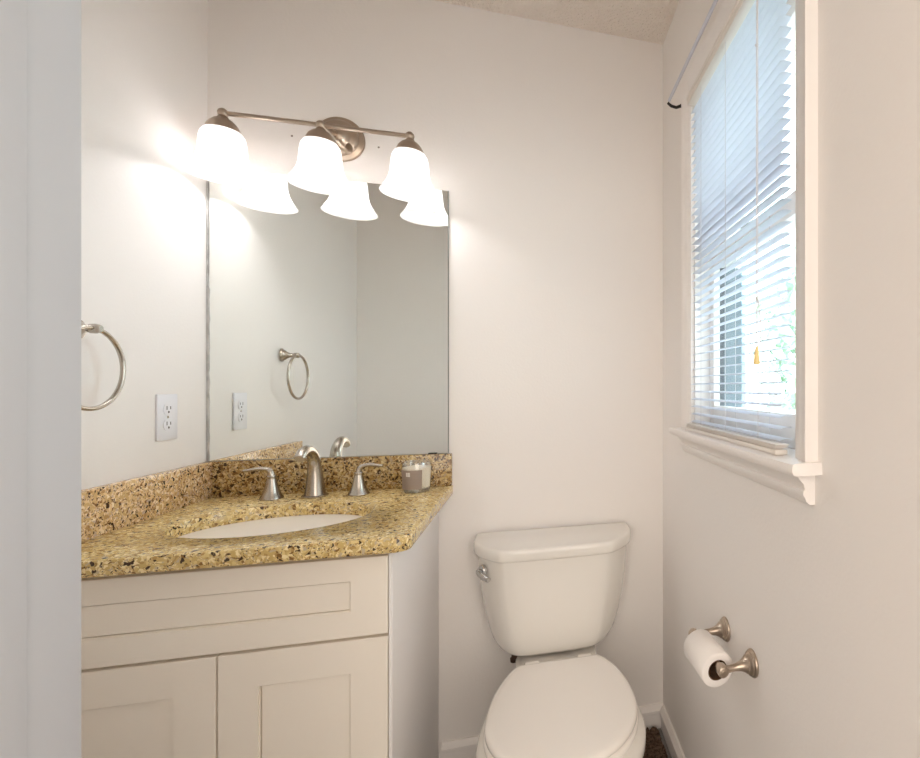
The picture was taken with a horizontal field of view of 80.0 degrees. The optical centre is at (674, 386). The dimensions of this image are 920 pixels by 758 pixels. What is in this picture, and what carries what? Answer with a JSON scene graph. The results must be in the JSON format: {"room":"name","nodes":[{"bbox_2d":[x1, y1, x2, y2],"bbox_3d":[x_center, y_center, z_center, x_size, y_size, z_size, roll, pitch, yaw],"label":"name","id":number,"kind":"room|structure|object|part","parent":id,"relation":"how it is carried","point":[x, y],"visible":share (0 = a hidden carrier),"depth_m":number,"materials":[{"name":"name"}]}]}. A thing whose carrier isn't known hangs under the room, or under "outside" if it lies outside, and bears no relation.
{"room":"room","nodes":[
{"label":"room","id":0,"kind":"room"},
{"bbox_2d":[81,0,206,489],"bbox_3d":[-1.222,-0.007,0.799,0.120,2.440,1.245,0,0,-16],"label":"wall","id":1,"kind":"structure","parent":0,"point":[144,62],"depth_m":1.18,"materials":[{"name":"white paint"}]},
{"bbox_2d":[81,320,125,410],"bbox_3d":[-1.184,-0.047,0.981,0.061,0.190,0.171,0,0,-16],"label":"towel ring","id":2,"kind":"object","parent":1,"relation":"attached to","point":[91,328],"visible":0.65,"depth_m":1.03,"materials":[{"name":"silver metal"}]},
{"bbox_3d":[-1.190,-0.117,1.001,0.061,0.049,0.048,0,0,-16],"label":"post","id":3,"kind":"part","parent":2,"relation":"part of","materials":[{"name":"silver metal"}]},
{"bbox_2d":[155,394,176,440],"bbox_3d":[-1.284,0.076,1.254,0.007,0.116,0.072,0,0,-16],"label":"outlet","id":4,"kind":"object","parent":1,"relation":"attached to","point":[165,404],"visible":1,"depth_m":1.25,"materials":[{"name":"white plastic"}]},
{"bbox_2d":[163,419,173,429],"bbox_3d":[-1.281,0.096,1.254,0.002,0.027,0.034,0,0,-16],"label":"receptacle","id":5,"kind":"object","parent":4,"relation":"attached to","point":[168,424],"depth_m":1.25,"materials":[{"name":"grey plastic"}]},
{"bbox_2d":[163,404,173,414],"bbox_3d":[-1.281,0.056,1.254,0.002,0.027,0.034,0,0,-16],"label":"receptacle","id":6,"kind":"object","parent":4,"relation":"attached to","point":[168,409],"depth_m":1.25,"materials":[{"name":"grey plastic"}]},
{"bbox_2d":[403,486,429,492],"bbox_3d":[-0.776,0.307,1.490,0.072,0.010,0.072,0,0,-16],"label":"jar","id":7,"kind":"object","parent":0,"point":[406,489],"depth_m":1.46,"materials":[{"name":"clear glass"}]},
{"bbox_2d":[207,0,662,757],"bbox_3d":[-0.695,-0.007,1.657,1.600,2.440,0.120,0,0,-16],"label":"wall","id":8,"kind":"structure","parent":0,"point":[544,140],"depth_m":1.64,"materials":[{"name":"white paint"}]},
{"bbox_2d":[182,108,438,203],"bbox_3d":[-0.996,-0.690,1.406,0.607,0.252,0.198,0,0,-16],"label":"vanity light","id":9,"kind":"object","parent":8,"relation":"attached to","point":[220,156],"visible":1,"depth_m":1.38,"materials":[{"name":"white glass"}]},
{"bbox_3d":[-1.208,-0.624,1.325,0.156,0.121,0.156,0,0,-16],"label":"lamp shade","id":10,"kind":"part","parent":9,"relation":"part of","materials":[{"name":"white glass"}]},
{"bbox_3d":[-1.208,-0.601,1.325,0.036,0.040,0.036,0,0,-16],"label":"bulb","id":11,"kind":"part","parent":9,"relation":"part of","materials":[{"name":"white glass"}]},
{"bbox_3d":[-0.990,-0.624,1.386,0.156,0.121,0.156,0,0,-16],"label":"lamp shade","id":12,"kind":"part","parent":9,"relation":"part of","materials":[{"name":"white glass"}]},
{"bbox_3d":[-0.990,-0.601,1.386,0.036,0.040,0.036,0,0,-16],"label":"bulb","id":13,"kind":"part","parent":9,"relation":"part of","materials":[{"name":"white glass"}]},
{"bbox_3d":[-0.982,-0.725,1.442,0.062,0.070,0.107,0,0,-16],"label":"arm","id":14,"kind":"part","parent":9,"relation":"part of","materials":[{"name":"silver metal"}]},
{"bbox_3d":[-0.773,-0.624,1.447,0.156,0.121,0.156,0,0,-16],"label":"lamp shade","id":15,"kind":"part","parent":9,"relation":"part of","materials":[{"name":"white glass"}]},
{"bbox_3d":[-0.773,-0.601,1.447,0.036,0.040,0.036,0,0,-16],"label":"bulb","id":16,"kind":"part","parent":9,"relation":"part of","materials":[{"name":"white glass"}]},
{"bbox_2d":[206,172,448,460],"bbox_3d":[-1.026,-0.207,1.496,0.633,0.836,0.009,0,0,-16],"label":"mirror","id":17,"kind":"object","parent":8,"relation":"attached to","point":[327,316],"visible":0.97,"depth_m":1.49,"materials":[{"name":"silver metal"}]},
{"bbox_2d":[212,453,451,497],"bbox_3d":[-1.010,0.262,1.495,0.624,0.102,0.020,0,0,-16],"label":"backsplash","id":18,"kind":"structure","parent":8,"relation":"attached to","point":[229,479],"depth_m":1.48,"materials":[{"name":"brown stone"}]},
{"bbox_2d":[441,702,663,757],"bbox_3d":[-0.391,1.171,1.672,0.727,0.083,0.016,0,0,-16],"label":"baseboard","id":19,"kind":"structure","parent":8,"relation":"attached to","point":[465,747],"depth_m":1.59,"materials":[{"name":"white paint"}]},
{"bbox_2d":[434,0,794,90],"bbox_3d":[-0.241,-1.257,0.122,3.200,0.060,3.320,0,0,-16],"label":"ceiling","id":20,"kind":"structure","parent":0,"point":[643,20],"depth_m":1.63,"materials":[{"name":"white paint"}]},
{"bbox_2d":[658,728,671,757],"bbox_3d":[-0.241,1.243,0.122,3.200,0.060,3.320,0,0,-16],"label":"floor","id":21,"kind":"structure","parent":0,"point":[659,729],"depth_m":1.69,"materials":[{"name":"grey plastic"}]},
{"bbox_2d":[81,512,438,757],"bbox_3d":[-0.968,0.779,1.237,0.601,0.868,0.533,0,0,-16],"label":"vanity cabinet","id":22,"kind":"object","parent":21,"relation":"on","point":[338,657],"visible":0.61,"depth_m":1.01,"materials":[{"name":"white paint"}]},
{"bbox_3d":[-1.048,0.821,0.952,0.147,0.432,0.013,0,0,-16],"label":"panel","id":23,"kind":"part","parent":22,"relation":"part of","materials":[{"name":"white paint"}]},
{"bbox_3d":[-1.047,0.820,0.948,0.288,0.576,0.020,0,0,-16],"label":"door","id":24,"kind":"part","parent":22,"relation":"part of","materials":[{"name":"white paint"}]},
{"bbox_3d":[-0.903,0.441,0.993,0.447,0.058,0.013,0,0,-16],"label":"panel","id":25,"kind":"part","parent":22,"relation":"part of","materials":[{"name":"white paint"}]},
{"bbox_3d":[-0.902,0.444,0.989,0.592,0.166,0.020,0,0,-16],"label":"drawer","id":26,"kind":"part","parent":22,"relation":"part of","materials":[{"name":"white paint"}]},
{"bbox_2d":[81,453,452,577],"bbox_3d":[-0.944,0.278,1.224,0.645,0.134,0.576,0,0,-16],"label":"countertop","id":27,"kind":"structure","parent":22,"relation":"on","point":[136,525],"depth_m":1.17,"materials":[{"name":"beige stone"}]},
{"bbox_2d":[243,445,383,500],"bbox_3d":[-1.014,0.237,1.382,0.343,0.152,0.139,0,0,-16],"label":"faucet","id":28,"kind":"object","parent":27,"relation":"on","point":[315,485],"visible":1,"depth_m":1.40,"materials":[{"name":"silver metal"}]},
{"bbox_3d":[-1.154,0.236,1.377,0.072,0.028,0.018,0,0,-16],"label":"lever","id":29,"kind":"part","parent":28,"relation":"part of","materials":[{"name":"silver metal"}]},
{"bbox_3d":[-1.126,0.280,1.385,0.055,0.066,0.055,0,0,-16],"label":"handle","id":30,"kind":"part","parent":28,"relation":"part of","materials":[{"name":"silver metal"}]},
{"bbox_3d":[-1.018,0.237,1.379,0.055,0.152,0.134,0,0,-16],"label":"spout","id":31,"kind":"part","parent":28,"relation":"part of","materials":[{"name":"silver metal"}]},
{"bbox_3d":[-1.028,0.310,1.417,0.065,0.006,0.065,0,0,-16],"label":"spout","id":32,"kind":"part","parent":28,"relation":"part of","materials":[{"name":"silver metal"}]},
{"bbox_3d":[-0.920,0.280,1.443,0.055,0.066,0.055,0,0,-16],"label":"handle","id":33,"kind":"part","parent":28,"relation":"part of","materials":[{"name":"silver metal"}]},
{"bbox_3d":[-0.893,0.236,1.451,0.072,0.028,0.018,0,0,-16],"label":"lever","id":34,"kind":"part","parent":28,"relation":"part of","materials":[{"name":"silver metal"}]},
{"bbox_2d":[401,465,430,492],"bbox_3d":[-0.776,0.268,1.490,0.083,0.090,0.083,0,0,-16],"label":"candle","id":35,"kind":"object","parent":27,"relation":"on","point":[415,478],"visible":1,"depth_m":1.46,"materials":[{"name":"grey glass"}]},
{"bbox_3d":[-0.761,0.820,1.029,0.300,0.576,0.020,0,0,-16],"label":"door","id":36,"kind":"part","parent":22,"relation":"part of","materials":[{"name":"white paint"}]},
{"bbox_3d":[-0.763,0.821,1.032,0.157,0.432,0.013,0,0,-16],"label":"panel","id":37,"kind":"part","parent":22,"relation":"part of","materials":[{"name":"white paint"}]},
{"bbox_3d":[-0.682,0.779,1.319,0.007,0.868,0.531,0,0,-16],"label":"panel","id":38,"kind":"part","parent":22,"relation":"part of","materials":[{"name":"white laminate"}]},
{"bbox_2d":[474,522,645,757],"bbox_3d":[-0.309,0.842,1.327,0.493,0.742,0.697,0,0,-16],"label":"toilet","id":39,"kind":"object","parent":21,"relation":"on","point":[550,595],"visible":1,"depth_m":1.45,"materials":[{"name":"white ceramic"}]},
{"bbox_3d":[-0.563,0.547,1.455,0.069,0.038,0.030,0,0,36],"label":"flush lever","id":40,"kind":"part","parent":39,"relation":"part of","materials":[{"name":"silver metal"}]},
{"bbox_3d":[-0.376,0.653,1.563,0.468,0.304,0.188,0,0,-16],"label":"tank","id":41,"kind":"part","parent":39,"relation":"part of","materials":[{"name":"white ceramic"}]},
{"bbox_3d":[-0.375,0.490,1.562,0.493,0.038,0.208,0,0,-16],"label":"tank lid","id":42,"kind":"part","parent":39,"relation":"part of","materials":[{"name":"white ceramic"}]},
{"bbox_3d":[-0.276,0.790,1.223,0.358,0.020,0.419,0,0,-16],"label":"lid","id":43,"kind":"part","parent":39,"relation":"part of","materials":[{"name":"white plastic"}]},
{"bbox_3d":[-0.277,0.810,1.224,0.363,0.017,0.430,0,0,-16],"label":"seat","id":44,"kind":"part","parent":39,"relation":"part of","materials":[{"name":"white plastic"}]},
{"bbox_2d":[643,726,667,757],"bbox_3d":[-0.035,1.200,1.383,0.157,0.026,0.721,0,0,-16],"label":"bath rug","id":45,"kind":"object","parent":21,"relation":"on","point":[654,747],"visible":0.48,"depth_m":1.65,"materials":[{"name":"brown fabric"}]},
{"bbox_2d":[663,0,919,757],"bbox_3d":[0.193,-0.007,1.198,0.140,2.440,1.245,0,0,-16],"label":"wall","id":46,"kind":"structure","parent":0,"point":[825,595],"depth_m":0.75,"materials":[{"name":"white paint"}]},
{"bbox_2d":[660,705,684,757],"bbox_3d":[0.121,1.171,1.169,0.016,0.083,1.228,0,0,-16],"label":"baseboard","id":47,"kind":"structure","parent":46,"relation":"attached to","point":[671,739],"depth_m":1.64,"materials":[{"name":"white paint"}]},
{"bbox_2d":[667,0,717,108],"bbox_3d":[0.114,-0.878,1.137,0.050,0.023,0.858,0,0,-16],"label":"curtain rod","id":48,"kind":"object","parent":46,"relation":"attached to","point":[714,3],"visible":0.89,"depth_m":1.31,"materials":[{"name":"grey metal"}]},
{"bbox_2d":[688,616,758,677],"bbox_3d":[0.099,0.580,1.103,0.093,0.056,0.208,0,0,-16],"label":"toilet paper holder","id":49,"kind":"object","parent":46,"relation":"attached to","point":[748,664],"visible":0.81,"depth_m":1.03,"materials":[{"name":"silver metal"}]},
{"bbox_2d":[684,629,732,686],"bbox_3d":[0.072,0.596,1.095,0.074,0.076,0.108,0,0,-20],"label":"toilet paper roll","id":50,"kind":"object","parent":49,"relation":"hanging from","point":[701,649],"visible":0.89,"depth_m":1.06,"materials":[{"name":"white paper"}]},
{"bbox_3d":[0.078,0.580,1.176,0.093,0.056,0.056,0,0,-16],"label":"post","id":51,"kind":"part","parent":49,"relation":"part of","materials":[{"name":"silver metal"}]},
{"bbox_3d":[0.125,0.580,1.032,0.082,0.056,0.056,0,0,-16],"label":"post","id":52,"kind":"part","parent":49,"relation":"part of","materials":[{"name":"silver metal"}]},
{"bbox_2d":[669,0,821,504],"bbox_3d":[0.177,-0.352,1.163,0.195,1.090,0.745,0,0,-16],"label":"window","id":53,"kind":"structure","parent":46,"relation":"in","point":[793,474],"depth_m":1.00,"materials":[{"name":"white paint"}]},
{"bbox_3d":[0.037,-0.388,1.452,0.023,1.018,0.055,0,0,-16],"label":"casing","id":54,"kind":"part","parent":53,"relation":"part of","materials":[{"name":"white paint"}]},
{"bbox_3d":[0.125,-0.867,1.140,0.023,0.055,0.594,0,0,-16],"label":"head casing","id":55,"kind":"part","parent":53,"relation":"part of","materials":[{"name":"white paint"}]},
{"bbox_2d":[685,0,791,454],"bbox_3d":[0.120,-0.353,1.138,0.054,0.948,0.572,0,0,-16],"label":"window blind","id":56,"kind":"object","parent":53,"relation":"attached to","point":[738,99],"visible":1,"depth_m":1.07,"materials":[{"name":"white plastic"}]},
{"bbox_3d":[0.129,-0.351,1.156,0.027,0.904,0.001,0,0,-16],"label":"ladder cord","id":57,"kind":"part","parent":56,"relation":"part of","materials":[{"name":"white fabric"}]},
{"bbox_3d":[0.114,0.116,1.138,0.025,0.010,0.546,0,0,-16],"label":"rail","id":58,"kind":"part","parent":56,"relation":"part of","materials":[{"name":"white plastic"}]},
{"bbox_3d":[0.159,-0.441,0.931,0.010,0.732,0.023,0,0,-16],"label":"pull cord","id":59,"kind":"part","parent":56,"relation":"part of","materials":[{"name":"white fabric"}]},
{"bbox_3d":[0.177,-0.351,0.987,0.027,0.904,0.001,0,0,-16],"label":"ladder cord","id":60,"kind":"part","parent":56,"relation":"part of","materials":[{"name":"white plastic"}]},
{"bbox_3d":[0.204,-0.352,1.162,0.140,0.980,0.600,0,0,-16],"label":"frame","id":61,"kind":"part","parent":53,"relation":"part of","materials":[{"name":"white paint"}]},
{"bbox_3d":[0.130,0.131,1.150,0.099,0.020,0.745,0,0,-16],"label":"sill","id":62,"kind":"part","parent":53,"relation":"part of","materials":[{"name":"white paint"}]},
{"bbox_3d":[0.194,-0.127,1.159,0.030,0.500,0.580,0,0,-16],"label":"sash","id":63,"kind":"part","parent":53,"relation":"part of","materials":[{"name":"white paint"}]},
{"bbox_3d":[0.228,-0.589,1.169,0.030,0.483,0.580,0,0,-16],"label":"sash","id":64,"kind":"part","parent":53,"relation":"part of","materials":[{"name":"white paint"}]},
{"bbox_3d":[0.213,-0.388,0.828,0.023,1.018,0.055,0,0,-16],"label":"casing","id":65,"kind":"part","parent":53,"relation":"part of","materials":[{"name":"white paint"}]},
{"bbox_3d":[-0.305,-0.007,0.351,3.200,2.440,0.115,0,0,-16],"label":"wall","id":66,"kind":"structure","parent":0,"visible":0},
{"bbox_2d":[0,0,80,757],"bbox_3d":[-0.090,0.153,0.418,0.869,2.120,0.134,0,0,-16],"label":"door","id":67,"kind":"structure","parent":66,"relation":"in","point":[40,40],"depth_m":0.34,"materials":[{"name":"grey paint"}]},
{"label":"outside","id":68,"kind":"structure","parent":0,"visible":0},
{"bbox_3d":[6.021,1.663,7.646,14.460,0.100,36.000,0,0,-16],"label":"ground","id":69,"kind":"structure","parent":68,"visible":0},
{"bbox_2d":[740,216,752,407],"bbox_3d":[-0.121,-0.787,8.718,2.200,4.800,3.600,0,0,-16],"label":"neighbor house","id":70,"kind":"structure","parent":69,"relation":"on","point":[744,263],"depth_m":7.47,"materials":[{"name":"white"}]},
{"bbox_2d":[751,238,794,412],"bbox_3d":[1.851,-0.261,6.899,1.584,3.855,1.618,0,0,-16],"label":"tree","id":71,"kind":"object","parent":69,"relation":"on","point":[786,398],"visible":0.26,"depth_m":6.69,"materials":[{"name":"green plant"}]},
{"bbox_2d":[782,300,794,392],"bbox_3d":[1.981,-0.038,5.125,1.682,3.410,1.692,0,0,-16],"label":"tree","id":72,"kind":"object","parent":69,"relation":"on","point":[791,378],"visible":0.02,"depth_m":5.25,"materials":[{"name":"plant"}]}
]}

